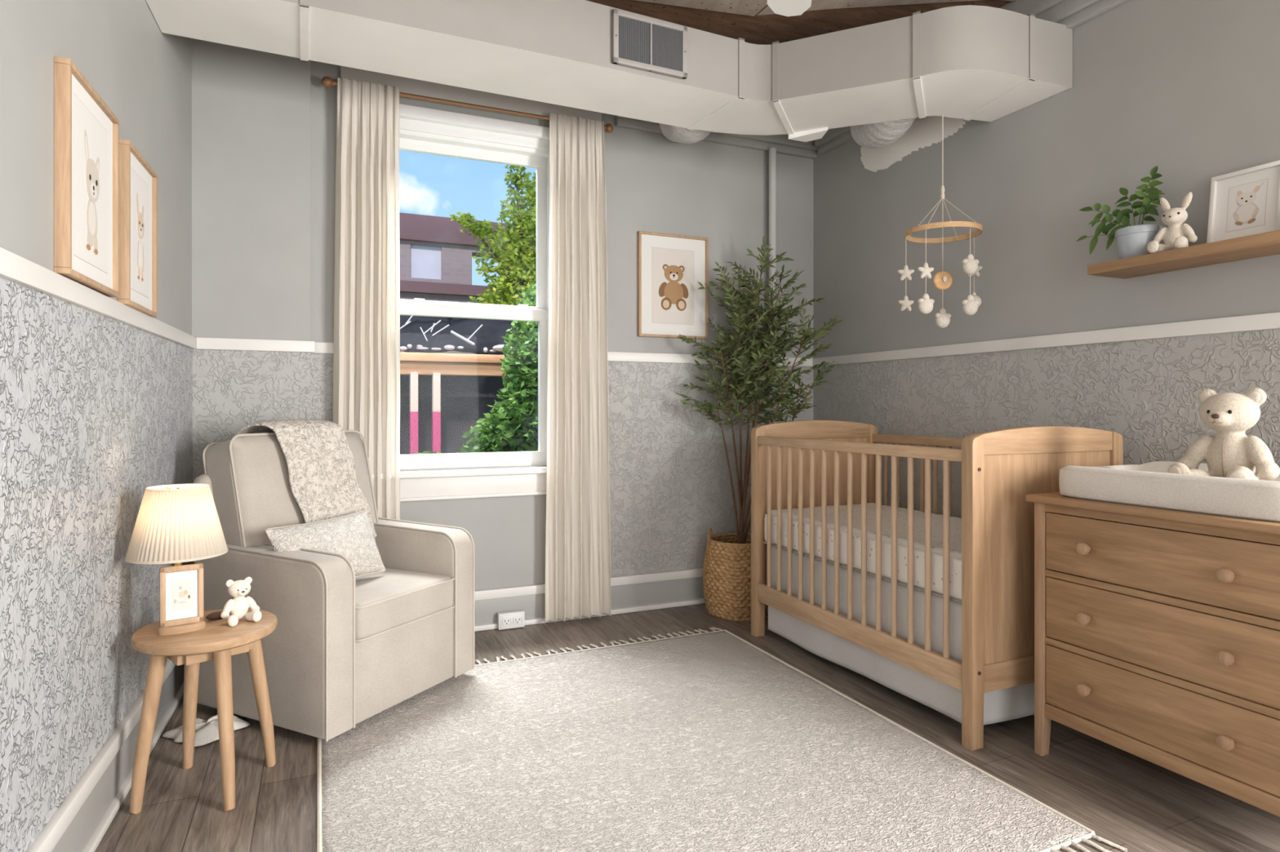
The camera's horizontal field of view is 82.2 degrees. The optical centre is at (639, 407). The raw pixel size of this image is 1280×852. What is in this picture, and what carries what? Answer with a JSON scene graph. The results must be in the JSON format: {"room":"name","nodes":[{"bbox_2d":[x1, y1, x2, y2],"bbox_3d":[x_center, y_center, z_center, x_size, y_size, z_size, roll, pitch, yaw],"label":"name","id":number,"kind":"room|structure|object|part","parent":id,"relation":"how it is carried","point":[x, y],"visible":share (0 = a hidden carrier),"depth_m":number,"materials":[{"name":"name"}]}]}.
{"room":"bedroom","nodes":[
{"label":"bedroom","id":0,"kind":"room"},
{"bbox_2d":[0,0,192,851],"bbox_3d":[-0.722,-0.300,0.010,0.124,2.800,6.590,0,0,-22],"label":"wall","id":1,"kind":"structure","parent":0,"point":[96,409],"depth_m":1.75,"materials":[{"name":"grey paint"}]},
{"bbox_2d":[53,56,119,297],"bbox_3d":[-1.366,-0.542,1.820,0.030,0.485,0.385,0,0,-22],"label":"framed picture","id":2,"kind":"object","parent":1,"relation":"attached to","point":[86,131],"visible":0.98,"depth_m":1.77,"materials":[{"name":"brown wood"}]},
{"bbox_2d":[73,93,107,274],"bbox_3d":[-1.362,-0.542,1.824,0.005,0.378,0.258,0,0,-22],"label":"print","id":3,"kind":"object","parent":2,"relation":"attached to","point":[90,136],"depth_m":1.81},
{"bbox_2d":[0,247,196,349],"bbox_3d":[-0.678,-0.270,0.081,0.018,0.050,6.490,0,0,-22],"label":"trim","id":4,"kind":"structure","parent":1,"relation":"attached to","point":[14,268],"depth_m":1.74,"materials":[{"name":"white paint"}]},
{"bbox_2d":[26,657,184,851],"bbox_3d":[-0.690,1.002,0.130,0.038,0.196,6.390,0,0,-22],"label":"baseboard","id":5,"kind":"structure","parent":1,"relation":"attached to","point":[79,824],"depth_m":1.92,"materials":[{"name":"grey paint"}]},
{"bbox_2d":[116,138,157,317],"bbox_3d":[-1.535,-0.530,2.244,0.030,0.470,0.335,0,0,-22],"label":"framed picture","id":6,"kind":"object","parent":1,"relation":"attached to","point":[138,181],"visible":0.94,"depth_m":2.21,"materials":[{"name":"brown wood"}]},
{"bbox_2d":[130,167,149,297],"bbox_3d":[-1.530,-0.527,2.246,0.004,0.358,0.223,0,0,-22],"label":"print","id":7,"kind":"object","parent":6,"relation":"attached to","point":[140,185],"depth_m":2.24,"materials":[{"name":"white paper"}]},
{"bbox_2d":[191,38,813,591],"bbox_3d":[-0.448,-0.300,3.825,3.470,2.800,0.193,0,0,-24],"label":"wall","id":8,"kind":"structure","parent":0,"point":[264,123],"depth_m":3.67,"materials":[{"name":"grey paint"}]},
{"bbox_2d":[372,103,549,502],"bbox_3d":[-0.844,-0.497,3.645,1.020,1.885,0.185,0,0,-24],"label":"window","id":9,"kind":"structure","parent":8,"relation":"in","point":[422,130],"depth_m":3.65,"materials":[{"name":"white paint"}]},
{"bbox_3d":[-0.821,0.320,3.606,0.990,0.030,0.095,0,0,-24],"label":"sill","id":10,"kind":"part","parent":9,"relation":"part of","materials":[{"name":"white paint"}]},
{"bbox_3d":[-0.857,-0.880,3.700,0.800,0.860,0.035,0,0,-24],"label":"sash","id":11,"kind":"part","parent":9,"relation":"part of","materials":[{"name":"clear glass"}]},
{"bbox_3d":[-0.840,-0.098,3.661,0.800,0.815,0.040,0,0,-24],"label":"sash","id":12,"kind":"part","parent":9,"relation":"part of","materials":[{"name":"white paint"}]},
{"bbox_2d":[321,76,613,133],"bbox_3d":[-0.791,-1.468,3.574,1.398,0.073,0.097,0,0,-24],"label":"curtain rod","id":13,"kind":"object","parent":8,"relation":"attached to","point":[326,82],"visible":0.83,"depth_m":3.52,"materials":[{"name":"brown wood"}]},
{"bbox_2d":[332,77,399,519],"bbox_3d":[-1.248,-0.200,3.339,0.309,2.556,0.085,0,0,-24],"label":"curtain","id":14,"kind":"object","parent":13,"relation":"hanging from","point":[366,354],"visible":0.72,"depth_m":3.34,"materials":[{"name":"fabric"}]},
{"bbox_3d":[-0.778,-1.455,3.551,1.285,0.017,0.017,0,0,-24],"label":"rod","id":15,"kind":"part","parent":13,"relation":"part of","materials":[{"name":"brown wood"}]},
{"bbox_2d":[545,112,611,622],"bbox_3d":[-0.320,-0.200,3.740,0.349,2.556,0.075,0,0,-24],"label":"curtain","id":16,"kind":"object","parent":13,"relation":"hanging from","point":[578,539],"visible":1,"depth_m":3.74,"materials":[{"name":"fabric"}]},
{"bbox_2d":[340,65,601,121],"bbox_3d":[-0.788,-1.566,3.613,1.272,0.188,0.028,0,0,-24],"label":"trim","id":17,"kind":"structure","parent":8,"relation":"attached to","point":[406,85],"depth_m":3.57,"materials":[{"name":"grey wood"}]},
{"bbox_2d":[195,337,812,366],"bbox_3d":[-0.417,-0.270,3.754,3.194,0.050,0.068,0,0,-24],"label":"trim","id":18,"kind":"structure","parent":8,"relation":"attached to","point":[202,343],"depth_m":3.26,"materials":[{"name":"white paint"}]},
{"bbox_2d":[497,609,524,630],"bbox_3d":[-0.640,1.057,3.640,0.132,0.078,0.043,0,0,-24],"label":"power outlet","id":19,"kind":"object","parent":8,"relation":"attached to","point":[509,620],"visible":1,"depth_m":3.62,"materials":[{"name":"white plastic"}]},
{"bbox_2d":[502,617,511,625],"bbox_3d":[-0.657,1.056,3.613,0.042,0.033,0.008,0,0,-24],"label":"socket","id":20,"kind":"object","parent":19,"relation":"attached to","point":[505,621],"depth_m":3.61,"materials":[{"name":"white plastic"}]},
{"bbox_3d":[-0.634,1.057,3.627,0.116,0.066,0.004,0,0,-24],"label":"plate","id":21,"kind":"part","parent":19,"relation":"part of","materials":[{"name":"white plastic"}]},
{"bbox_2d":[513,617,521,624],"bbox_3d":[-0.608,1.056,3.635,0.042,0.033,0.008,0,0,-24],"label":"socket","id":22,"kind":"object","parent":19,"relation":"attached to","point":[517,620],"depth_m":3.63,"materials":[{"name":"white plastic"}]},
{"bbox_2d":[475,568,705,631],"bbox_3d":[-0.215,1.002,3.862,2.774,0.196,0.032,0,0,-24],"label":"baseboard","id":23,"kind":"structure","parent":8,"relation":"attached to","point":[675,588],"depth_m":3.92,"materials":[{"name":"grey paint"}]},
{"bbox_2d":[637,231,708,339],"bbox_3d":[0.185,-0.667,4.042,0.425,0.568,0.024,0,0,-24],"label":"framed picture","id":24,"kind":"object","parent":8,"relation":"attached to","point":[671,304],"visible":0.98,"depth_m":4.04,"materials":[{"name":"white paper"}]},
{"bbox_2d":[652,247,693,324],"bbox_3d":[0.184,-0.666,4.039,0.258,0.413,0.005,0,0,-24],"label":"print","id":25,"kind":"object","parent":24,"relation":"attached to","point":[673,268],"depth_m":4.04,"materials":[{"name":"white paper"}]},
{"bbox_2d":[615,115,817,159],"bbox_3d":[0.476,-1.600,4.134,1.290,0.200,0.090,0,0,-24],"label":"trim","id":26,"kind":"structure","parent":8,"relation":"attached to","point":[784,145],"depth_m":4.21,"materials":[{"name":"grey paint"}]},
{"bbox_2d":[768,146,776,423],"bbox_3d":[0.768,-0.200,4.251,0.044,2.600,0.044,0,0,-24],"label":"pipe","id":27,"kind":"object","parent":8,"relation":"attached to","point":[772,151],"visible":0.34,"depth_m":4.23,"materials":[{"name":"grey metal"}]},
{"bbox_2d":[94,604,1279,851],"bbox_3d":[0.730,1.130,0.789,3.750,0.060,6.700,0,0,-24],"label":"floor","id":28,"kind":"structure","parent":0,"point":[1134,803],"depth_m":2.16,"materials":[{"name":"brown wood"}]},
{"bbox_2d":[128,608,277,814],"bbox_3d":[-1.252,0.868,2.121,0.364,0.476,0.364,0,0,-24],"label":"side table","id":29,"kind":"object","parent":28,"relation":"on","point":[219,641],"visible":0.87,"depth_m":2.02,"materials":[{"name":"brown wood"}]},
{"bbox_3d":[-1.350,0.883,2.017,0.093,0.445,0.043,0,0,-42],"label":"leg","id":30,"kind":"part","parent":29,"relation":"part of","materials":[{"name":"brown wood"}]},
{"bbox_2d":[124,484,227,626],"bbox_3d":[-1.334,0.429,2.118,0.252,0.401,0.252,0,0,-24],"label":"table lamp","id":31,"kind":"object","parent":29,"relation":"on","point":[177,524],"visible":0.98,"depth_m":2.04,"materials":[{"name":"beige fabric"}]},
{"bbox_3d":[-1.334,0.329,2.118,0.252,0.193,0.252,0,0,-24],"label":"lamp shade","id":32,"kind":"part","parent":31,"relation":"part of","materials":[{"name":"white fabric"}]},
{"bbox_3d":[-1.334,0.423,2.118,0.251,0.007,0.251,0,0,-24],"label":"shade trim","id":33,"kind":"part","parent":31,"relation":"part of","materials":[{"name":"white fabric"}]},
{"bbox_3d":[-1.334,0.233,2.118,0.156,0.007,0.156,0,0,-24],"label":"shade trim","id":34,"kind":"part","parent":31,"relation":"part of","materials":[{"name":"white fabric"}]},
{"bbox_2d":[157,563,205,635],"bbox_3d":[-1.288,0.538,2.062,0.116,0.183,0.049,0,0,-36],"label":"photo frame","id":35,"kind":"object","parent":29,"relation":"on","point":[181,588],"visible":1,"depth_m":2.06,"materials":[{"name":"brown wood"}]},
{"bbox_2d":[165,569,198,621],"bbox_3d":[-1.291,0.530,2.067,0.085,0.145,0.017,0,0,-36],"label":"print","id":36,"kind":"object","parent":35,"relation":"on","point":[181,585],"depth_m":2.06,"materials":[{"name":"white paper"}]},
{"bbox_3d":[-1.356,0.883,2.219,0.043,0.445,0.093,0,0,-42],"label":"leg","id":37,"kind":"part","parent":29,"relation":"part of","materials":[{"name":"brown wood"}]},
{"bbox_2d":[205,611,222,620],"bbox_3d":[-1.258,0.619,2.178,0.026,0.022,0.059,0,0,34],"label":"pebble","id":38,"kind":"object","parent":29,"relation":"on","point":[215,615],"visible":0.79,"depth_m":2.17,"materials":[{"name":"brown stone"}]},
{"bbox_3d":[-1.147,0.883,2.023,0.043,0.445,0.093,0,0,-42],"label":"leg","id":39,"kind":"part","parent":29,"relation":"part of","materials":[{"name":"brown wood"}]},
{"bbox_2d":[220,577,262,626],"bbox_3d":[-1.169,0.567,2.150,0.086,0.125,0.105,0,0,44],"label":"bear","id":40,"kind":"object","parent":29,"relation":"on","point":[237,607],"visible":1,"depth_m":2.14},
{"bbox_3d":[-1.153,0.883,2.225,0.093,0.445,0.043,0,0,-42],"label":"leg","id":41,"kind":"part","parent":29,"relation":"part of","materials":[{"name":"brown wood"}]},
{"bbox_2d":[162,715,250,746],"bbox_3d":[-1.457,1.074,2.478,0.203,0.044,0.209,0,0,31],"label":"cloth","id":42,"kind":"object","parent":28,"relation":"on","point":[206,732],"visible":0.65,"depth_m":2.42,"materials":[{"name":"fabric"}]},
{"bbox_2d":[316,626,1127,851],"bbox_3d":[-0.039,1.094,2.369,1.839,0.016,2.027,0,0,-24],"label":"area rug","id":43,"kind":"object","parent":28,"relation":"on","point":[711,741],"visible":0.82,"depth_m":2.20,"materials":[{"name":"carpet"}]},
{"bbox_2d":[192,430,475,742],"bbox_3d":[-1.156,0.598,2.820,0.741,1.003,0.736,0,0,26],"label":"armchair","id":44,"kind":"object","parent":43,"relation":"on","point":[344,650],"visible":0.59,"depth_m":2.59,"materials":[{"name":"fabric"}]},
{"bbox_3d":[-1.411,0.491,2.940,0.177,0.497,0.700,0,0,26],"label":"frame","id":45,"kind":"part","parent":44,"relation":"part of","materials":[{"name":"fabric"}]},
{"bbox_3d":[-1.275,0.776,2.536,0.670,0.577,0.122,0,0,26],"label":"arm","id":46,"kind":"part","parent":44,"relation":"part of","materials":[{"name":"fabric"}]},
{"bbox_2d":[205,431,377,546],"bbox_3d":[-1.343,0.405,2.899,0.308,0.612,0.620,0,0,26],"label":"cushion","id":47,"kind":"object","parent":44,"relation":"on","point":[247,476],"depth_m":2.66,"materials":[{"name":"fabric"}]},
{"bbox_2d":[232,419,376,537],"bbox_3d":[-1.338,0.292,2.912,0.366,0.488,0.418,0,0,26],"label":"throw blanket","id":48,"kind":"object","parent":44,"relation":"on","point":[324,485],"visible":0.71,"depth_m":2.85,"materials":[{"name":"beige fabric"}]},
{"bbox_2d":[265,510,386,577],"bbox_3d":[-1.143,0.530,2.698,0.152,0.241,0.454,0,0,26],"label":"throw pillow","id":49,"kind":"object","parent":44,"relation":"on","point":[351,536],"visible":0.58,"depth_m":2.69,"materials":[{"name":"beige fabric"}]},
{"bbox_2d":[355,568,453,642],"bbox_3d":[-1.055,0.727,2.770,0.507,0.135,0.488,0,0,26],"label":"seat cushion","id":50,"kind":"object","parent":44,"relation":"on","point":[390,602],"depth_m":2.68,"materials":[{"name":"fabric"}]},
{"bbox_3d":[-1.003,0.776,3.086,0.670,0.577,0.122,0,0,26],"label":"arm","id":51,"kind":"part","parent":44,"relation":"part of","materials":[{"name":"fabric"}]},
{"bbox_2d":[702,528,768,621],"bbox_3d":[0.538,0.881,3.942,0.400,0.448,0.400,0,0,-24],"label":"basket","id":52,"kind":"object","parent":28,"relation":"on","point":[726,573],"depth_m":3.79,"materials":[{"name":"beige wicker"}]},
{"bbox_2d":[675,235,843,621],"bbox_3d":[0.638,0.086,3.981,0.901,2.037,0.573,0,0,2],"label":"tree","id":53,"kind":"object","parent":28,"relation":"on","point":[726,573],"visible":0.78,"depth_m":3.90,"materials":[{"name":"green plant"}]},
{"bbox_2d":[751,420,1123,751],"bbox_3d":[1.139,0.583,3.095,0.740,1.035,1.321,0,0,-24],"label":"crib","id":54,"kind":"object","parent":28,"relation":"on","point":[801,464],"visible":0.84,"depth_m":2.54,"materials":[{"name":"brown wood"}]},
{"bbox_3d":[0.569,0.593,3.537,0.052,1.014,0.048,0,0,-24],"label":"leg","id":55,"kind":"part","parent":54,"relation":"part of","materials":[{"name":"brown wood"}]},
{"bbox_3d":[0.884,0.500,3.675,0.650,0.700,0.016,0,0,-24],"label":"panel","id":56,"kind":"part","parent":54,"relation":"part of","materials":[{"name":"brown wood"}]},
{"bbox_3d":[0.884,0.110,3.675,0.640,0.090,0.036,0,0,-24],"label":"arched rail","id":57,"kind":"part","parent":54,"relation":"part of","materials":[{"name":"brown wood"}]},
{"bbox_3d":[0.819,0.159,2.953,0.028,0.041,1.222,0,0,-24],"label":"rail","id":58,"kind":"part","parent":54,"relation":"part of","materials":[{"name":"brown wood"}]},
{"bbox_3d":[0.819,0.885,2.953,0.028,0.086,1.222,0,0,-24],"label":"rail","id":59,"kind":"part","parent":54,"relation":"part of","materials":[{"name":"brown wood"}]},
{"bbox_2d":[762,502,961,604],"bbox_3d":[1.139,0.571,3.091,0.672,0.168,1.212,0,0,-24],"label":"mattress","id":60,"kind":"object","parent":54,"relation":"in","point":[955,523],"visible":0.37,"depth_m":2.90,"materials":[{"name":"beige fabric"}]},
{"bbox_3d":[1.200,0.593,3.813,0.052,1.014,0.048,0,0,-24],"label":"leg","id":61,"kind":"part","parent":54,"relation":"part of","materials":[{"name":"brown wood"}]},
{"bbox_2d":[768,546,1034,724],"bbox_3d":[1.126,0.861,3.079,0.615,0.411,1.184,0,0,-24],"label":"skirt","id":62,"kind":"object","parent":54,"relation":"hanging from","point":[1015,702],"visible":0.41,"depth_m":2.75,"materials":[{"name":"white fabric"}]},
{"bbox_3d":[1.460,0.159,3.234,0.028,0.041,1.222,0,0,-24],"label":"rail","id":63,"kind":"part","parent":54,"relation":"part of","materials":[{"name":"brown wood"}]},
{"bbox_3d":[1.079,0.593,2.375,0.052,1.014,0.045,0,0,-24],"label":"leg","id":64,"kind":"part","parent":54,"relation":"part of","materials":[{"name":"brown wood"}]},
{"bbox_3d":[1.393,0.883,2.513,0.640,0.090,0.029,0,0,-24],"label":"rail","id":65,"kind":"part","parent":54,"relation":"part of","materials":[{"name":"brown wood"}]},
{"bbox_3d":[1.393,0.110,2.513,0.640,0.090,0.033,0,0,-24],"label":"arched rail","id":66,"kind":"part","parent":54,"relation":"part of","materials":[{"name":"brown wood"}]},
{"bbox_3d":[1.393,0.500,2.513,0.650,0.700,0.016,0,0,-24],"label":"panel","id":67,"kind":"part","parent":54,"relation":"part of","materials":[{"name":"brown wood"}]},
{"bbox_3d":[1.709,0.593,2.651,0.052,1.014,0.045,0,0,-24],"label":"leg","id":68,"kind":"part","parent":54,"relation":"part of","materials":[{"name":"brown wood"}]},
{"bbox_2d":[1025,492,1279,817],"bbox_3d":[1.671,0.689,2.122,0.656,0.822,0.754,0,0,-24],"label":"dresser","id":69,"kind":"object","parent":28,"relation":"on","point":[1157,631],"visible":0.98,"depth_m":1.97,"materials":[{"name":"brown wood"}]},
{"bbox_3d":[1.277,0.700,2.323,0.036,0.800,0.034,0,0,-24],"label":"leg","id":70,"kind":"part","parent":69,"relation":"part of","materials":[{"name":"brown wood"}]},
{"bbox_3d":[1.313,0.835,2.166,0.035,0.038,0.038,0,0,-24],"label":"knob","id":71,"kind":"part","parent":69,"relation":"part of","materials":[{"name":"brown wood"}]},
{"bbox_3d":[1.313,0.625,2.166,0.035,0.038,0.038,0,0,-24],"label":"knob","id":72,"kind":"part","parent":69,"relation":"part of","materials":[{"name":"brown wood"}]},
{"bbox_3d":[1.313,0.418,2.166,0.035,0.038,0.038,0,0,-24],"label":"knob","id":73,"kind":"part","parent":69,"relation":"part of","materials":[{"name":"brown wood"}]},
{"bbox_3d":[1.657,0.835,2.116,0.557,0.182,0.644,0,0,-24],"label":"drawer","id":74,"kind":"part","parent":69,"relation":"part of","materials":[{"name":"brown wood"}]},
{"bbox_3d":[1.657,0.625,2.116,0.557,0.186,0.644,0,0,-24],"label":"drawer","id":75,"kind":"part","parent":69,"relation":"part of","materials":[{"name":"brown wood"}]},
{"bbox_3d":[1.657,0.418,2.116,0.557,0.176,0.644,0,0,-24],"label":"drawer","id":76,"kind":"part","parent":69,"relation":"part of","materials":[{"name":"brown wood"}]},
{"bbox_2d":[1058,461,1279,522],"bbox_3d":[1.670,0.231,2.119,0.560,0.095,0.652,0,0,-24],"label":"changing pad","id":77,"kind":"object","parent":69,"relation":"on","point":[1150,485],"visible":0.91,"depth_m":1.98,"materials":[{"name":"white fabric"}]},
{"bbox_2d":[1167,387,1279,479],"bbox_3d":[1.648,0.092,2.073,0.203,0.292,0.244,0,0,-28],"label":"teddy bear","id":78,"kind":"object","parent":77,"relation":"on","point":[1230,454],"visible":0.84,"depth_m":2.05},
{"bbox_3d":[1.462,0.835,1.826,0.035,0.038,0.038,0,0,-24],"label":"knob","id":79,"kind":"part","parent":69,"relation":"part of","materials":[{"name":"brown wood"}]},
{"bbox_3d":[1.462,0.625,1.826,0.035,0.038,0.038,0,0,-24],"label":"knob","id":80,"kind":"part","parent":69,"relation":"part of","materials":[{"name":"brown wood"}]},
{"bbox_3d":[1.462,0.418,1.826,0.035,0.038,0.038,0,0,-24],"label":"knob","id":81,"kind":"part","parent":69,"relation":"part of","materials":[{"name":"brown wood"}]},
{"bbox_2d":[586,0,1016,44],"bbox_3d":[0.730,-1.744,0.789,3.750,0.112,6.700,0,0,-24],"label":"ceiling","id":82,"kind":"structure","parent":0,"point":[754,21],"depth_m":3.16,"materials":[{"name":"brown wood"}]},
{"bbox_2d":[766,0,811,16],"bbox_3d":[0.422,-1.510,1.935,1.398,0.380,1.344,0,0,9],"label":"ceiling fan","id":83,"kind":"object","parent":82,"relation":"hanging from","point":[784,7],"visible":1,"depth_m":2.54,"materials":[{"name":"white"}]},
{"bbox_2d":[813,0,1279,518],"bbox_3d":[2.419,-0.300,1.453,0.123,2.800,6.560,0,0,-24],"label":"wall","id":84,"kind":"structure","parent":0,"point":[1189,90],"depth_m":2.92,"materials":[{"name":"grey paint"}]},
{"bbox_2d":[146,0,1072,135],"bbox_3d":[-0.028,-1.416,2.967,3.398,0.304,0.925,0,0,-11],"label":"air duct","id":85,"kind":"object","parent":84,"relation":"attached to","point":[966,62],"visible":0.98,"depth_m":2.85,"materials":[{"name":"white metal"}]},
{"bbox_2d":[612,8,687,79],"bbox_3d":[0.043,-1.442,2.913,0.326,0.208,0.022,0,0,-25],"label":"air vent","id":86,"kind":"object","parent":85,"relation":"attached to","point":[639,42],"visible":1,"depth_m":2.91,"materials":[{"name":"grey metal"}]},
{"bbox_2d":[658,123,711,143],"bbox_3d":[0.248,-1.520,3.764,0.271,0.331,0.632,0,0,-3],"label":"flexible duct","id":87,"kind":"object","parent":85,"relation":"attached to","point":[673,133],"visible":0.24,"depth_m":3.74,"materials":[{"name":"white"}]},
{"bbox_2d":[788,127,827,142],"bbox_3d":[0.816,-1.298,3.488,0.197,0.025,0.086,0,0,36],"label":"flange","id":88,"kind":"object","parent":85,"relation":"attached to","point":[815,134],"visible":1,"depth_m":3.48,"materials":[{"name":"white metal"}]},
{"bbox_2d":[850,117,916,148],"bbox_3d":[1.198,-1.421,3.601,0.219,0.269,0.474,0,0,-1],"label":"flexible duct","id":89,"kind":"object","parent":85,"relation":"attached to","point":[883,134],"visible":0.52,"depth_m":3.53,"materials":[{"name":"white"}]},
{"bbox_2d":[897,114,982,328],"bbox_3d":[1.317,-0.808,3.179,0.361,0.928,0.316,0,0,-24],"label":"mobile","id":90,"kind":"object","parent":85,"relation":"hanging from","point":[942,280],"visible":1,"depth_m":3.16,"materials":[{"name":"beige fabric"}]},
{"bbox_3d":[1.260,-0.839,3.232,0.002,0.145,0.152,0,0,-45],"label":"ring cord","id":91,"kind":"part","parent":90,"relation":"part of","materials":[{"name":"white fabric"}]},
{"bbox_3d":[1.312,-1.111,3.179,0.004,0.322,0.004,0,0,-24],"label":"hanging cord","id":92,"kind":"part","parent":90,"relation":"part of","materials":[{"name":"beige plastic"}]},
{"bbox_3d":[1.365,-0.839,3.126,0.002,0.145,0.152,0,0,-45],"label":"ring cord","id":93,"kind":"part","parent":90,"relation":"part of","materials":[{"name":"white fabric"}]},
{"bbox_2d":[814,0,1129,154],"bbox_3d":[1.796,-1.600,2.616,0.090,0.200,3.750,0,0,-24],"label":"trim","id":94,"kind":"structure","parent":84,"relation":"attached to","point":[1073,14],"depth_m":2.92,"materials":[{"name":"grey paint"}]},
{"bbox_2d":[812,311,1279,366],"bbox_3d":[1.821,-0.270,2.649,0.018,0.050,3.890,0,0,-24],"label":"trim","id":95,"kind":"structure","parent":84,"relation":"attached to","point":[1272,320],"depth_m":2.85,"materials":[{"name":"white paint"}]},
{"bbox_2d":[1087,229,1279,279],"bbox_3d":[1.869,-0.494,2.305,0.205,0.035,0.822,0,0,-24],"label":"wall shelf","id":96,"kind":"object","parent":84,"relation":"attached to","point":[1268,243],"visible":1,"depth_m":2.36,"materials":[{"name":"brown wood"}]},
{"bbox_2d":[1075,165,1164,259],"bbox_3d":[1.729,-0.670,2.620,0.138,0.317,0.327,0,0,-24],"label":"potted plant","id":97,"kind":"object","parent":96,"relation":"on","point":[1132,241],"visible":0.88,"depth_m":2.56,"materials":[{"name":"green plant"}]},
{"bbox_3d":[1.714,-0.704,2.613,0.056,0.187,0.238,0,0,-30],"label":"stem","id":98,"kind":"part","parent":97,"relation":"part of","materials":[{"name":"green plant"}]},
{"bbox_3d":[1.749,-0.570,2.573,0.138,0.115,0.138,0,0,-24],"label":"pot","id":99,"kind":"part","parent":97,"relation":"part of","materials":[{"name":"grey ceramic"}]},
{"bbox_2d":[1146,191,1197,253],"bbox_3d":[1.767,-0.611,2.433,0.121,0.199,0.132,0,0,-36],"label":"rabbit","id":100,"kind":"object","parent":96,"relation":"on","point":[1175,236],"visible":0.93,"depth_m":2.43},
{"bbox_2d":[1206,160,1279,243],"bbox_3d":[1.927,-0.639,2.332,0.047,0.245,0.205,0,0,-24],"label":"framed picture","id":101,"kind":"object","parent":96,"relation":"on","point":[1243,202],"visible":0.9,"depth_m":2.34,"materials":[{"name":"white paper"}]},
{"bbox_2d":[1226,177,1268,232],"bbox_3d":[1.929,-0.641,2.332,0.004,0.149,0.107,8,-3,-23],"label":"print","id":102,"kind":"object","parent":101,"relation":"attached to","point":[1246,202],"depth_m":2.33},
{"label":"outside","id":103,"kind":"structure","parent":0,"visible":0},
{"bbox_3d":[-5.134,1.550,21.682,36.000,0.100,36.160,0,0,-24],"label":"ground","id":104,"kind":"structure","parent":103,"visible":0},
{"bbox_2d":[411,451,457,454],"bbox_3d":[-1.596,0.908,5.521,1.211,1.164,0.567,0,0,-24],"label":"clump","id":105,"kind":"object","parent":104,"relation":"on","point":[424,452],"visible":0.02,"depth_m":5.47,"materials":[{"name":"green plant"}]},
{"bbox_2d":[399,212,536,355],"bbox_3d":[-2.234,-0.510,10.081,8.000,4.020,0.460,0,0,-24],"label":"building","id":106,"kind":"structure","parent":104,"relation":"on","point":[436,256],"depth_m":9.72,"materials":[{"name":"brick"}]},
{"bbox_2d":[400,302,537,454],"bbox_3d":[-2.119,0.203,7.078,3.001,2.594,0.786,0,0,-24],"label":"shed","id":107,"kind":"object","parent":104,"relation":"on","point":[442,396],"visible":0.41,"depth_m":7.12,"materials":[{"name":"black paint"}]},
{"bbox_3d":[-2.077,0.590,6.732,0.070,1.820,0.070,0,0,-24],"label":"post","id":108,"kind":"part","parent":107,"relation":"part of","materials":[{"name":"pink paint"}]},
{"bbox_3d":[-1.893,0.590,6.813,0.070,1.820,0.070,0,0,-24],"label":"post","id":109,"kind":"part","parent":107,"relation":"part of","materials":[{"name":"pink paint"}]},
{"bbox_2d":[449,164,536,305],"bbox_3d":[-1.352,-0.775,8.672,1.032,4.351,1.628,0,0,31],"label":"leafy tree","id":110,"kind":"object","parent":104,"relation":"on","point":[525,221],"visible":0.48,"depth_m":8.43,"materials":[{"name":"green plant"}]},
{"bbox_2d":[457,283,537,453],"bbox_3d":[-1.042,0.191,6.439,1.088,2.620,0.713,0,0,-24],"label":"shrub","id":111,"kind":"object","parent":104,"relation":"on","point":[505,431],"visible":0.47,"depth_m":6.27,"materials":[{"name":"green plant"}]}
]}

